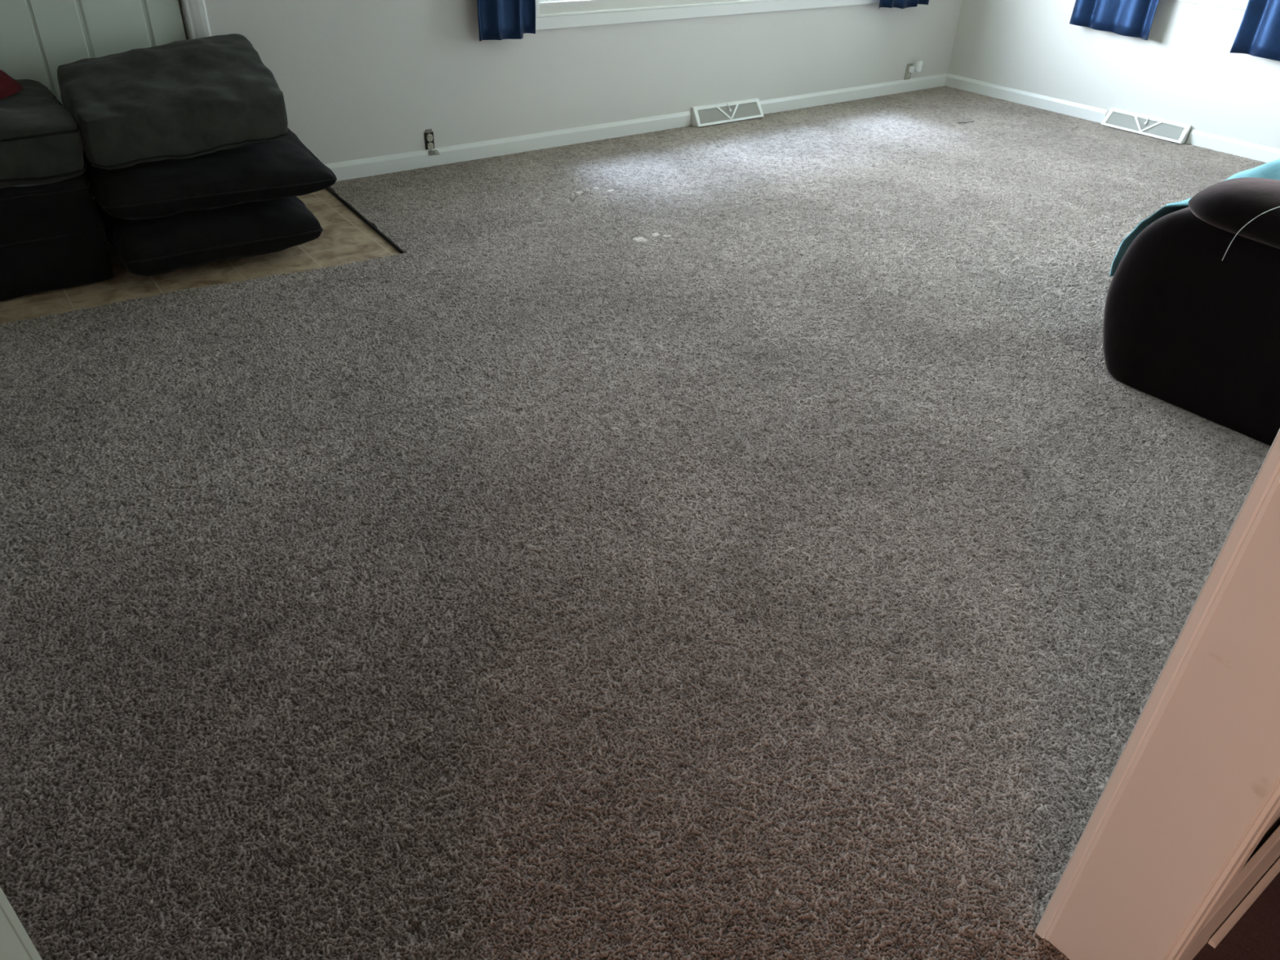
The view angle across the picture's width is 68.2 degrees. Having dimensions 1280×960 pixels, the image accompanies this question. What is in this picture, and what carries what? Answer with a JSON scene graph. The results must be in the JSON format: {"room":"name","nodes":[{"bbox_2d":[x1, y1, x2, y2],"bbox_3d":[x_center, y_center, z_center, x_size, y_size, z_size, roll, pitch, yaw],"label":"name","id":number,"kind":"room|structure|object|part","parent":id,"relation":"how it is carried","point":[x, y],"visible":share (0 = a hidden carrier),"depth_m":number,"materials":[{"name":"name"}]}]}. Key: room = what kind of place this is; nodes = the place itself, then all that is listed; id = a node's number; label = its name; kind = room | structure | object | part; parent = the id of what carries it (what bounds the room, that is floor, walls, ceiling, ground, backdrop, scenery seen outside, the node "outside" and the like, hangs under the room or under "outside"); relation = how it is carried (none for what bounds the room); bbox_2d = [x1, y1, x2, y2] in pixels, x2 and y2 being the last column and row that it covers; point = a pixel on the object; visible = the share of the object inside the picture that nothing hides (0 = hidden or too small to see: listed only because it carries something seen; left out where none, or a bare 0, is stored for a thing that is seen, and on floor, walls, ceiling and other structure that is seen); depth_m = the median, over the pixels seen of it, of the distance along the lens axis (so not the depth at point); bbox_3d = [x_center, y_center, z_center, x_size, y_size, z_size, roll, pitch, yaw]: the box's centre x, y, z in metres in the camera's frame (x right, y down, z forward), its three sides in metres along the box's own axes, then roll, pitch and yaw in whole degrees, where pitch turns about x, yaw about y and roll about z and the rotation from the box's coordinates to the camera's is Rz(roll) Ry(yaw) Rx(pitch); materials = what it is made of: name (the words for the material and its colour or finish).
{"room":"living room","nodes":[
{"label":"living room","id":0,"kind":"room"},
{"bbox_2d":[0,188,400,325],"bbox_3d":[-2.289,-0.833,3.809,2.900,0.036,1.460,-22,41,-32],"label":"floor entry tiles","id":1,"kind":"structure","parent":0,"point":[344,238],"depth_m":3.87,"materials":[{"name":"beige tile"}]},
{"bbox_2d":[0,79,114,301],"bbox_3d":[-2.599,-1.063,3.508,0.977,0.662,0.708,-22,41,-32],"label":"sofa section","id":2,"kind":"object","parent":1,"relation":"on","point":[53,237],"visible":0.98,"depth_m":3.46,"materials":[{"name":"black fabric"}]},
{"bbox_2d":[0,70,23,99],"bbox_3d":[-2.482,-1.436,3.393,0.459,0.113,0.282,-22,41,-32],"label":"cloth","id":3,"kind":"object","parent":2,"relation":"on","point":[9,86],"visible":1,"depth_m":3.48,"materials":[{"name":"red fabric"}]},
{"bbox_2d":[0,79,84,188],"bbox_3d":[-2.591,-1.220,3.403,0.963,0.285,0.707,-22,41,-32],"label":"seat cushion","id":4,"kind":"object","parent":2,"relation":"on","point":[42,147],"depth_m":3.38,"materials":[{"name":"black fabric"}]},
{"bbox_2d":[93,196,323,275],"bbox_3d":[-1.823,-1.102,3.998,0.823,0.224,0.710,-22,41,-32],"label":"cushion","id":5,"kind":"object","parent":1,"relation":"on","point":[152,246],"visible":0.59,"depth_m":3.75,"materials":[{"name":"black fabric"}]},
{"bbox_2d":[83,127,337,220],"bbox_3d":[-1.791,-1.292,3.904,0.922,0.230,0.650,-22,41,-32],"label":"cushion","id":6,"kind":"object","parent":5,"relation":"on","point":[282,167],"visible":0.62,"depth_m":3.70,"materials":[{"name":"black fabric"}]},
{"bbox_2d":[57,33,288,169],"bbox_3d":[-1.864,-1.537,3.797,0.823,0.334,0.648,-22,41,-32],"label":"cushion","id":7,"kind":"object","parent":6,"relation":"on","point":[190,98],"visible":0.95,"depth_m":3.66,"materials":[{"name":"black fabric"}]},
{"bbox_2d":[325,186,404,253],"bbox_3d":[-1.306,-1.231,4.423,0.011,0.018,1.091,-18,39,-28],"label":"trim","id":8,"kind":"structure","parent":1,"relation":"attached to","point":[350,207],"depth_m":4.36,"materials":[{"name":"black"}]},
{"bbox_2d":[178,0,962,164],"bbox_3d":[-0.691,-2.906,4.814,8.190,2.470,0.200,-22,41,-32],"label":"wall","id":9,"kind":"structure","parent":0,"point":[357,79],"depth_m":5.23,"materials":[{"name":"paint"}]},
{"bbox_2d":[0,0,186,197],"bbox_3d":[-2.327,-2.060,3.733,0.915,2.050,0.125,-22,41,-32],"label":"door","id":10,"kind":"structure","parent":9,"relation":"in","point":[37,37],"depth_m":3.90,"materials":[{"name":"grey paint"}]},
{"bbox_2d":[182,0,211,39],"bbox_3d":[-2.311,-2.087,3.693,1.093,2.140,0.020,-22,41,-32],"label":"door frame","id":11,"kind":"structure","parent":9,"relation":"attached to","point":[195,10],"depth_m":4.11,"materials":[{"name":"white paint"}]},
{"bbox_2d":[424,128,439,155],"bbox_3d":[-1.109,-1.801,5.044,0.074,0.134,0.021,-22,41,-32],"label":"wall outlet","id":12,"kind":"object","parent":9,"relation":"attached to","point":[428,134],"visible":1,"depth_m":5.04,"materials":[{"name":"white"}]},
{"bbox_2d":[426,133,432,141],"bbox_3d":[-1.117,-1.818,5.025,0.033,0.035,0.013,-22,41,-32],"label":"receptacle","id":13,"kind":"object","parent":12,"relation":"attached to","point":[428,136],"depth_m":5.02,"materials":[{"name":"white plastic"}]},
{"bbox_2d":[426,142,433,150],"bbox_3d":[-1.119,-1.782,5.050,0.033,0.035,0.013,-22,41,-32],"label":"receptacle","id":14,"kind":"object","parent":12,"relation":"attached to","point":[429,145],"depth_m":5.04,"materials":[{"name":"white plastic"}]},
{"bbox_2d":[324,73,947,182],"bbox_3d":[0.242,-2.277,5.989,5.478,0.090,0.014,-22,41,-32],"label":"baseboard","id":15,"kind":"structure","parent":9,"relation":"attached to","point":[364,167],"depth_m":5.57,"materials":[{"name":"white paint"}]},
{"bbox_2d":[535,0,879,30],"bbox_3d":[0.569,-3.550,5.472,2.980,1.538,0.138,-22,41,-32],"label":"window","id":16,"kind":"structure","parent":9,"relation":"in","point":[610,16],"depth_m":5.58,"materials":[{"name":"white plastic"}]},
{"bbox_3d":[-0.229,-3.239,4.952,0.765,1.325,0.030,-22,41,-32],"label":"sash","id":17,"kind":"part","parent":16,"relation":"part of","materials":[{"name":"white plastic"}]},
{"bbox_2d":[690,97,764,127],"bbox_3d":[0.578,-2.396,6.169,0.575,0.113,0.083,-22,41,-32],"label":"air vent","id":18,"kind":"object","parent":9,"relation":"in","point":[738,110],"visible":1,"depth_m":6.15,"materials":[{"name":"white metal"}]},
{"bbox_2d":[904,63,913,79],"bbox_3d":[2.021,-3.068,7.114,0.070,0.117,0.009,-22,41,-32],"label":"wall outlet","id":19,"kind":"object","parent":9,"relation":"attached to","point":[908,75],"visible":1,"depth_m":7.11,"materials":[{"name":"plastic"}]},
{"bbox_2d":[908,60,923,72],"bbox_3d":[2.064,-3.095,7.079,0.092,0.087,0.048,10,35,10],"label":"plug","id":20,"kind":"object","parent":19,"relation":"attached to","point":[919,63],"visible":1,"depth_m":7.07,"materials":[{"name":"white plastic"}]},
{"bbox_3d":[0.652,-4.180,4.947,3.874,0.019,0.090,-22,41,-32],"label":"curtain rod","id":21,"kind":"object","parent":9,"relation":"attached to","visible":0},
{"bbox_2d":[476,0,535,40],"bbox_3d":[-0.667,-2.971,4.521,0.352,1.594,0.052,-22,41,-32],"label":"curtain","id":22,"kind":"object","parent":21,"relation":"hanging from","point":[498,20],"visible":1,"depth_m":4.91,"materials":[{"name":"blue fabric"}]},
{"bbox_2d":[878,0,928,9],"bbox_3d":[1.877,-3.979,6.204,0.546,1.605,0.046,-22,41,-32],"label":"curtain","id":23,"kind":"object","parent":21,"relation":"hanging from","point":[902,4],"visible":1,"depth_m":6.62,"materials":[{"name":"blue fabric"}]},
{"bbox_2d":[0,85,1279,959],"bbox_3d":[1.327,-0.338,3.317,7.793,0.055,6.552,-22,41,-32],"label":"floor","id":24,"kind":"structure","parent":0,"point":[757,538],"depth_m":2.38,"materials":[{"name":"grey carpet"}]},
{"bbox_2d":[1102,177,1279,445],"bbox_3d":[2.356,-0.790,3.067,1.234,1.067,1.112,-22,41,-32],"label":"couch","id":25,"kind":"object","parent":24,"relation":"on","point":[1187,327],"visible":1,"depth_m":2.99,"materials":[{"name":"black leather"}]},
{"bbox_2d":[1109,159,1279,276],"bbox_3d":[2.165,-0.911,3.212,0.634,0.660,0.736,-22,41,-32],"label":"blanket","id":26,"kind":"object","parent":25,"relation":"on","point":[1271,170],"visible":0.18,"depth_m":3.23,"materials":[{"name":"teal fabric"}]},
{"bbox_2d":[1222,206,1279,260],"bbox_3d":[1.901,-0.719,2.775,0.269,0.229,0.094,12,35,13],"label":"cord","id":27,"kind":"object","parent":25,"relation":"hanging from","point":[1277,206],"visible":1,"depth_m":2.78,"materials":[{"name":"white plastic"}]},
{"bbox_2d":[947,0,1279,149],"bbox_3d":[3.994,-3.010,5.304,0.200,2.470,4.798,-22,41,-32],"label":"wall","id":28,"kind":"structure","parent":0,"point":[1185,72],"depth_m":6.32,"materials":[{"name":"paint"}]},
{"bbox_2d":[945,73,1279,163],"bbox_3d":[3.777,-2.099,5.977,0.014,0.090,4.484,-22,41,-32],"label":"baseboard","id":29,"kind":"structure","parent":28,"relation":"attached to","point":[1252,151],"depth_m":6.68,"materials":[{"name":"white paint"}]},
{"bbox_2d":[1101,107,1191,143],"bbox_3d":[3.383,-2.375,6.339,0.083,0.113,0.560,-22,41,-32],"label":"floor vent","id":30,"kind":"object","parent":28,"relation":"attached to","point":[1163,129],"visible":1,"depth_m":6.32,"materials":[{"name":"white metal"}]},
{"bbox_2d":[1175,0,1248,10],"bbox_3d":[3.565,-3.548,5.534,0.138,1.370,1.140,-22,41,-32],"label":"window","id":31,"kind":"structure","parent":28,"relation":"in","point":[1235,4],"depth_m":5.78,"materials":[{"name":"white plastic"}]},
{"bbox_3d":[3.559,-4.093,5.026,0.095,0.019,1.914,-22,41,-32],"label":"curtain rod","id":32,"kind":"object","parent":28,"relation":"attached to","visible":0},
{"bbox_2d":[1069,0,1159,39],"bbox_3d":[3.146,-3.655,5.844,0.056,1.638,0.577,-22,41,-32],"label":"curtain","id":33,"kind":"object","parent":32,"relation":"hanging from","point":[1130,18],"visible":1,"depth_m":6.22,"materials":[{"name":"blue fabric"}]},
{"bbox_2d":[1229,0,1279,61],"bbox_3d":[3.816,-3.148,5.138,0.053,1.632,0.577,-22,41,-32],"label":"curtain","id":34,"kind":"object","parent":32,"relation":"hanging from","point":[1258,34],"visible":1,"depth_m":5.61,"materials":[{"name":"blue fabric"}]},
{"bbox_2d":[1242,811,1279,867],"bbox_3d":[2.168,-0.736,1.808,7.790,2.470,0.140,-22,41,-32],"label":"wall","id":35,"kind":"structure","parent":0,"point":[1276,823],"depth_m":1.71,"materials":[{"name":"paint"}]},
{"bbox_2d":[0,908,30,959],"bbox_3d":[-0.169,0.326,0.345,0.022,2.060,0.151,-22,41,-32],"label":"trim","id":36,"kind":"structure","parent":35,"relation":"attached to","point":[11,948],"depth_m":0.29,"materials":[{"name":"grey paint"}]},
{"bbox_2d":[0,887,42,959],"bbox_3d":[-0.236,0.266,0.368,0.065,2.130,0.018,-22,41,-32],"label":"door frame","id":37,"kind":"structure","parent":35,"relation":"attached to","point":[6,907],"depth_m":0.31,"materials":[{"name":"grey paint"}]},
{"bbox_2d":[1035,428,1279,938],"bbox_3d":[0.740,-0.124,1.015,0.068,2.130,0.018,-22,41,-32],"label":"door frame","id":38,"kind":"structure","parent":35,"relation":"attached to","point":[1269,468],"depth_m":1.24,"materials":[{"name":"white paint"}]},
{"bbox_2d":[1044,469,1279,959],"bbox_3d":[0.776,-0.051,0.971,0.022,2.060,0.151,-22,41,-32],"label":"trim","id":39,"kind":"structure","parent":35,"relation":"attached to","point":[1211,762],"depth_m":1.27,"materials":[{"name":"paint"}]},
{"bbox_2d":[1163,777,1279,959],"bbox_3d":[0.848,-0.053,0.917,0.074,2.130,0.025,-22,41,-32],"label":"door frame","id":40,"kind":"structure","parent":35,"relation":"attached to","point":[1269,810],"depth_m":1.30,"materials":[{"name":"paint"}]},
{"bbox_2d":[1182,825,1279,959],"bbox_3d":[1.515,0.506,1.936,1.694,0.118,0.028,-22,41,-31],"label":"baseboard","id":41,"kind":"structure","parent":35,"relation":"attached to","point":[1268,853],"depth_m":1.59,"materials":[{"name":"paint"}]},
{"bbox_2d":[1208,857,1279,948],"bbox_3d":[1.579,0.535,1.990,1.554,0.013,0.012,-21,41,-31],"label":"trim","id":42,"kind":"structure","parent":35,"relation":"attached to","point":[1224,929],"depth_m":1.64,"materials":[{"name":"paint"}]}
]}

